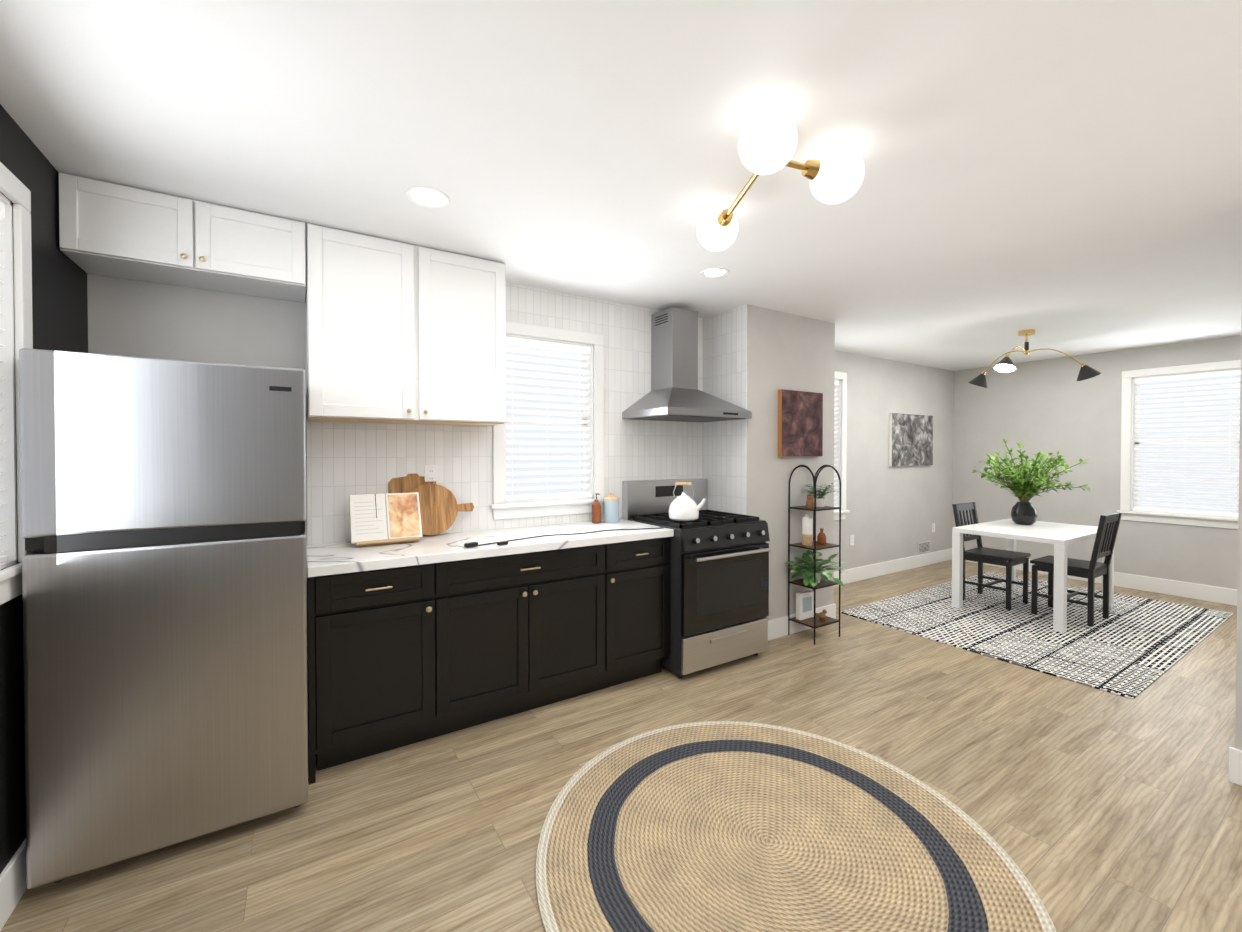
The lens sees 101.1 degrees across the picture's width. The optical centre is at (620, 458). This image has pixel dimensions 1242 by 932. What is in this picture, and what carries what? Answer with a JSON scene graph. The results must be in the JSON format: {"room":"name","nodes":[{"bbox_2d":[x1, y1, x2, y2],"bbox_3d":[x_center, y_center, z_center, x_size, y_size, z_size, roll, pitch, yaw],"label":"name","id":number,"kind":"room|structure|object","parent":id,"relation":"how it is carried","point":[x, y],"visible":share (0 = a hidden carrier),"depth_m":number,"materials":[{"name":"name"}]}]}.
{"room":"dining room and kitchen","nodes":[
{"label":"dining room and kitchen","id":0,"kind":"room"},
{"bbox_2d":[0,104,87,873],"bbox_3d":[-0.941,0.175,-0.085,0.150,2.500,5.850,0,1,-32],"label":"wall","id":1,"kind":"structure","parent":0,"point":[59,303],"depth_m":1.74,"materials":[{"name":"paint"}]},
{"bbox_2d":[0,838,26,930],"bbox_3d":[-0.853,1.350,-0.055,0.015,0.150,5.480,0,1,-32],"label":"baseboard","id":2,"kind":"structure","parent":1,"relation":"attached to","point":[13,881],"depth_m":1.58,"materials":[{"name":"white wood"}]},
{"bbox_2d":[0,162,32,604],"bbox_3d":[-1.696,-0.223,1.181,0.122,1.335,1.255,0,1,-32],"label":"window","id":3,"kind":"structure","parent":1,"relation":"in","point":[16,308],"depth_m":1.64,"materials":[{"name":"white"}]},
{"bbox_2d":[87,273,591,541],"bbox_3d":[-0.890,0.133,3.282,3.545,2.500,0.220,0,1,-32],"label":"wall","id":4,"kind":"structure","parent":0,"point":[131,317],"depth_m":2.42,"materials":[{"name":"grey paint"}]},
{"bbox_2d":[58,172,305,302],"bbox_3d":[-1.883,-0.953,2.282,0.804,0.297,0.357,0,1,-32],"label":"upper cabinet","id":5,"kind":"object","parent":4,"relation":"attached to","point":[109,229],"visible":1,"depth_m":2.16,"materials":[{"name":"white wood"}]},
{"bbox_2d":[306,223,505,425],"bbox_3d":[-1.135,-0.651,2.761,0.961,0.913,0.357,0,1,-32],"label":"upper cabinet","id":6,"kind":"object","parent":4,"relation":"attached to","point":[397,332],"visible":1,"depth_m":2.60,"materials":[{"name":"white wood"}]},
{"bbox_2d":[490,321,603,519],"bbox_3d":[-0.480,-0.244,3.428,0.840,1.250,0.152,0,1,-32],"label":"kitchen window","id":7,"kind":"structure","parent":4,"relation":"in","point":[548,441],"depth_m":3.45,"materials":[{"name":"white"}]},
{"bbox_2d":[622,307,751,421],"bbox_3d":[0.473,-0.680,3.674,0.760,0.794,0.542,0,1,-32],"label":"range hood","id":8,"kind":"object","parent":4,"relation":"attached to","point":[674,394],"visible":1,"depth_m":3.66,"materials":[{"name":"metal"}]},
{"bbox_2d":[0,560,1241,931],"bbox_3d":[2.509,1.446,2.211,8.420,0.100,6.000,0,1,-32],"label":"floor","id":9,"kind":"structure","parent":0,"point":[1086,808],"depth_m":2.14,"materials":[{"name":"brown wood"}]},
{"bbox_2d":[19,348,307,888],"bbox_3d":[-1.749,0.523,2.113,0.754,1.746,0.782,0,1,-32],"label":"fridge","id":10,"kind":"object","parent":9,"relation":"on","point":[164,563],"visible":1,"depth_m":1.75,"materials":[{"name":"grey metal"}]},
{"bbox_2d":[307,563,454,783],"bbox_3d":[-1.243,0.945,2.581,0.585,0.893,0.579,0,1,-32],"label":"base cabinet","id":11,"kind":"object","parent":9,"relation":"on","point":[424,637],"depth_m":2.34,"materials":[{"name":"black wood"}]},
{"bbox_2d":[307,519,673,578],"bbox_3d":[-0.658,0.470,2.929,1.957,0.045,0.608,0,1,-32],"label":"countertop","id":12,"kind":"structure","parent":11,"relation":"on","point":[326,558],"depth_m":2.66,"materials":[{"name":"white stone"}]},
{"bbox_2d":[349,492,422,546],"bbox_3d":[-1.239,0.319,2.699,0.340,0.264,0.149,0,1,-32],"label":"cookbook stand","id":13,"kind":"object","parent":12,"relation":"on","point":[384,519],"visible":1,"depth_m":2.69,"materials":[{"name":"white paper"}]},
{"bbox_2d":[388,473,435,534],"bbox_3d":[-1.196,0.225,2.939,0.260,0.436,0.070,0,1,-32],"label":"paddle cutting board","id":14,"kind":"object","parent":12,"relation":"on","point":[409,483],"visible":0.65,"depth_m":2.92,"materials":[{"name":"brown wood"}]},
{"bbox_2d":[411,484,473,534],"bbox_3d":[-1.053,0.293,2.972,0.393,0.294,0.069,0,1,-32],"label":"round cutting board","id":15,"kind":"object","parent":12,"relation":"on","point":[440,507],"visible":0.65,"depth_m":2.96,"materials":[{"name":"brown wood"}]},
{"bbox_2d":[464,527,663,547],"bbox_3d":[-0.282,0.434,2.937,1.243,0.021,0.147,0,1,-32],"label":"power cable","id":16,"kind":"object","parent":12,"relation":"on","point":[470,544],"visible":1,"depth_m":2.83,"materials":[{"name":"black plastic"}]},
{"bbox_2d":[592,493,600,523],"bbox_3d":[-0.165,0.338,3.480,0.066,0.203,0.073,0,1,-32],"label":"soap dispenser","id":17,"kind":"object","parent":12,"relation":"on","point":[596,511],"visible":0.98,"depth_m":3.46,"materials":[{"name":"orange glass"}]},
{"bbox_2d":[604,493,619,522],"bbox_3d":[-0.065,0.337,3.518,0.110,0.203,0.110,0,1,-32],"label":"canister","id":18,"kind":"object","parent":12,"relation":"on","point":[611,507],"visible":1,"depth_m":3.47,"materials":[{"name":"blue ceramic"}]},
{"bbox_2d":[451,543,618,730],"bbox_3d":[-0.645,0.940,2.961,1.079,0.893,0.579,0,1,-32],"label":"base cabinet","id":19,"kind":"object","parent":9,"relation":"on","point":[528,632],"depth_m":2.73,"materials":[{"name":"black wood"}]},
{"bbox_2d":[619,539,669,683],"bbox_3d":[-0.067,0.936,3.327,0.536,0.893,0.579,0,1,-32],"label":"base cabinet","id":20,"kind":"object","parent":9,"relation":"on","point":[644,567],"depth_m":3.13,"materials":[{"name":"black wood"}]},
{"bbox_2d":[623,478,771,678],"bbox_3d":[0.534,0.771,3.597,0.760,1.214,0.765,0,1,-32],"label":"range","id":21,"kind":"object","parent":9,"relation":"on","point":[719,586],"visible":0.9,"depth_m":3.33,"materials":[{"name":"grey metal"}]},
{"bbox_2d":[669,482,705,520],"bbox_3d":[0.427,0.283,3.405,0.204,0.249,0.232,0,1,-32],"label":"kettle","id":22,"kind":"object","parent":21,"relation":"on","point":[684,506],"visible":1,"depth_m":3.35,"materials":[{"name":"white ceramic"}]},
{"bbox_2d":[536,721,1055,931],"bbox_3d":[0.532,1.395,1.855,1.660,0.010,1.660,0,1,-32],"label":"round jute rug","id":23,"kind":"object","parent":9,"relation":"on","point":[721,826],"visible":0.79,"depth_m":1.82,"materials":[{"name":"beige wicker"}]},
{"bbox_2d":[784,465,846,644],"bbox_3d":[1.502,0.712,3.929,0.478,1.326,0.475,0,1,-32],"label":"wire shelf rack","id":24,"kind":"object","parent":9,"relation":"on","point":[806,613],"visible":1,"depth_m":3.92,"materials":[{"name":"black metal"}]},
{"bbox_2d":[802,514,812,545],"bbox_3d":[1.430,0.546,3.919,0.077,0.235,0.076,0,1,-32],"label":"vase","id":25,"kind":"object","parent":24,"relation":"on","point":[807,521],"depth_m":3.89,"materials":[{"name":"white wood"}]},
{"bbox_2d":[817,528,825,544],"bbox_3d":[1.560,0.603,3.967,0.068,0.120,0.068,0,1,-32],"label":"bottle","id":26,"kind":"object","parent":24,"relation":"on","point":[821,537],"depth_m":3.95,"materials":[{"name":"orange glass"}]},
{"bbox_2d":[840,571,1233,698],"bbox_3d":[3.659,1.363,4.504,2.880,0.008,1.880,0,1,-32],"label":"dining rug","id":27,"kind":"object","parent":9,"relation":"on","point":[1132,647],"visible":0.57,"depth_m":4.08,"materials":[{"name":"white fabric"}]},
{"bbox_2d":[952,502,1030,609],"bbox_3d":[3.520,0.897,4.866,0.416,0.912,0.495,0,1,-32],"label":"dining chair","id":28,"kind":"object","parent":27,"relation":"on","point":[980,554],"visible":0.92,"depth_m":4.82,"materials":[{"name":"black wood"}]},
{"bbox_2d":[952,518,1113,632],"bbox_3d":[3.751,0.993,4.653,1.200,0.726,0.810,0,1,-32],"label":"dining table","id":29,"kind":"object","parent":27,"relation":"on","point":[1061,536],"visible":0.77,"depth_m":4.49,"materials":[{"name":"white wood"}]},
{"bbox_2d":[972,439,1089,524],"bbox_3d":[3.840,0.218,4.858,0.908,0.817,0.924,0,1,-32],"label":"vase","id":30,"kind":"object","parent":29,"relation":"on","point":[1024,487],"visible":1,"depth_m":4.80,"materials":[{"name":"black"}]},
{"bbox_2d":[1030,512,1121,626],"bbox_3d":[3.889,0.904,4.378,0.416,0.912,0.495,0,1,-32],"label":"dining chair","id":31,"kind":"object","parent":27,"relation":"on","point":[1092,569],"visible":0.94,"depth_m":4.28,"materials":[{"name":"black wood"}]},
{"bbox_2d":[0,0,1241,370],"bbox_3d":[2.509,-1.153,2.178,8.420,0.100,6.000,0,1,-32],"label":"ceiling","id":32,"kind":"structure","parent":0,"point":[1064,176],"depth_m":1.76,"materials":[{"name":"white paint"}]},
{"bbox_2d":[405,186,449,207],"bbox_3d":[-0.815,-1.100,2.153,0.176,0.006,0.176,0,1,-32],"label":"recessed light","id":33,"kind":"object","parent":32,"relation":"in","point":[424,196],"visible":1,"depth_m":2.15,"materials":[{"name":"white plastic"}]},
{"bbox_2d":[700,267,729,278],"bbox_3d":[0.562,-1.112,3.063,0.176,0.006,0.176,0,1,-32],"label":"recessed light","id":34,"kind":"object","parent":32,"relation":"in","point":[715,272],"visible":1,"depth_m":3.05,"materials":[{"name":"white plastic"}]},
{"bbox_2d":[696,107,864,251],"bbox_3d":[0.467,-1.007,1.946,0.544,0.186,0.739,0,1,-32],"label":"globe chandelier","id":35,"kind":"object","parent":32,"relation":"hanging from","point":[767,140],"visible":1,"depth_m":1.74,"materials":[{"name":"white glass"}]},
{"bbox_2d":[968,329,1100,387],"bbox_3d":[3.575,-0.895,4.561,1.067,0.475,0.843,0,1,-32],"label":"light","id":36,"kind":"object","parent":32,"relation":"hanging from","point":[1005,365],"visible":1,"depth_m":4.50,"materials":[{"name":"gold metal"}]},
{"bbox_2d":[746,304,834,619],"bbox_3d":[1.127,0.119,4.367,1.025,2.500,0.850,0,1,-32],"label":"wall","id":37,"kind":"structure","parent":0,"point":[787,351],"depth_m":3.95,"materials":[{"name":"grey paint"}]},
{"bbox_2d":[305,282,746,544],"bbox_3d":[-0.362,0.134,3.205,2.735,2.500,0.475,0,1,-32],"label":"tile backsplash","id":38,"kind":"structure","parent":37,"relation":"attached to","point":[345,460],"depth_m":3.58,"materials":[{"name":"white tile"}]},
{"bbox_2d":[424,465,436,483],"bbox_3d":[-1.114,0.096,2.994,0.072,0.116,0.007,0,1,-32],"label":"outlet","id":39,"kind":"object","parent":38,"relation":"attached to","point":[430,472],"visible":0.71,"depth_m":2.99,"materials":[{"name":"white plastic"}]},
{"bbox_2d":[778,389,822,456],"bbox_3d":[1.415,-0.272,4.016,0.490,0.510,0.039,0,1,-32],"label":"framed picture","id":40,"kind":"object","parent":37,"relation":"attached to","point":[800,423],"visible":1,"depth_m":3.98,"materials":[{"name":"brown wood"}]},
{"bbox_2d":[768,603,835,640],"bbox_3d":[1.365,1.298,4.021,1.040,0.150,0.015,0,1,-32],"label":"baseboard","id":41,"kind":"structure","parent":37,"relation":"attached to","point":[777,627],"depth_m":3.96,"materials":[{"name":"white wood"}]},
{"bbox_2d":[834,350,953,571],"bbox_3d":[2.934,0.099,5.929,3.700,2.500,0.150,0,1,-32],"label":"wall","id":42,"kind":"structure","parent":0,"point":[895,512],"depth_m":5.97,"materials":[{"name":"grey paint"}]},
{"bbox_2d":[834,371,849,520],"bbox_3d":[2.019,-0.130,5.281,0.955,1.575,0.142,0,1,-32],"label":"dining room window","id":43,"kind":"structure","parent":42,"relation":"in","point":[840,421],"depth_m":5.47,"materials":[{"name":"white"}]},
{"bbox_2d":[850,535,853,545],"bbox_3d":[2.529,0.894,5.588,0.072,0.116,0.007,0,1,-32],"label":"outlet","id":44,"kind":"object","parent":42,"relation":"attached to","point":[851,540],"visible":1,"depth_m":5.58,"materials":[{"name":"white plastic"}]},
{"bbox_2d":[833,548,951,586],"bbox_3d":[2.921,1.276,5.838,3.535,0.150,0.015,0,1,-32],"label":"baseboard","id":45,"kind":"structure","parent":42,"relation":"attached to","point":[873,570],"depth_m":6.00,"materials":[{"name":"white wood"}]},
{"bbox_2d":[889,413,932,465],"bbox_3d":[3.524,-0.224,6.188,0.920,0.620,0.034,0,1,-32],"label":"framed picture","id":46,"kind":"object","parent":42,"relation":"attached to","point":[910,439],"visible":1,"depth_m":6.14,"materials":[{"name":"white paper"}]},
{"bbox_2d":[917,541,930,553],"bbox_3d":[3.795,1.111,6.394,0.300,0.135,0.009,0,1,-32],"label":"air vent","id":47,"kind":"object","parent":42,"relation":"in","point":[923,547],"visible":1,"depth_m":6.38,"materials":[{"name":"silver metal"}]},
{"bbox_2d":[953,335,1240,588],"bbox_3d":[5.544,0.109,5.129,0.150,2.500,4.000,0,1,-32],"label":"wall","id":48,"kind":"structure","parent":0,"point":[1048,406],"depth_m":5.70,"materials":[{"name":"grey paint"}]},
{"bbox_2d":[965,559,1236,605],"bbox_3d":[5.439,1.284,5.156,0.015,0.150,3.835,0,1,-32],"label":"baseboard","id":49,"kind":"structure","parent":48,"relation":"attached to","point":[1189,590],"depth_m":5.10,"materials":[{"name":"white wood"}]},
{"bbox_2d":[1117,360,1240,528],"bbox_3d":[5.544,-0.132,5.025,0.142,1.565,0.940,0,1,-32],"label":"window","id":50,"kind":"structure","parent":48,"relation":"in","point":[1180,437],"depth_m":5.05,"materials":[{"name":"white plastic"}]},
{"bbox_2d":[1235,314,1241,749],"bbox_3d":[3.491,0.162,0.994,0.150,2.500,2.920,0,1,-32],"label":"wall","id":51,"kind":"structure","parent":0,"point":[1238,726],"depth_m":2.19,"materials":[{"name":"grey paint"}]},
{"bbox_2d":[1228,747,1241,785],"bbox_3d":[2.666,1.322,2.154,0.015,0.150,0.133,0,1,-32],"label":"baseboard","id":52,"kind":"structure","parent":51,"relation":"attached to","point":[1235,765],"depth_m":2.19,"materials":[{"name":"white wood"}]}
]}

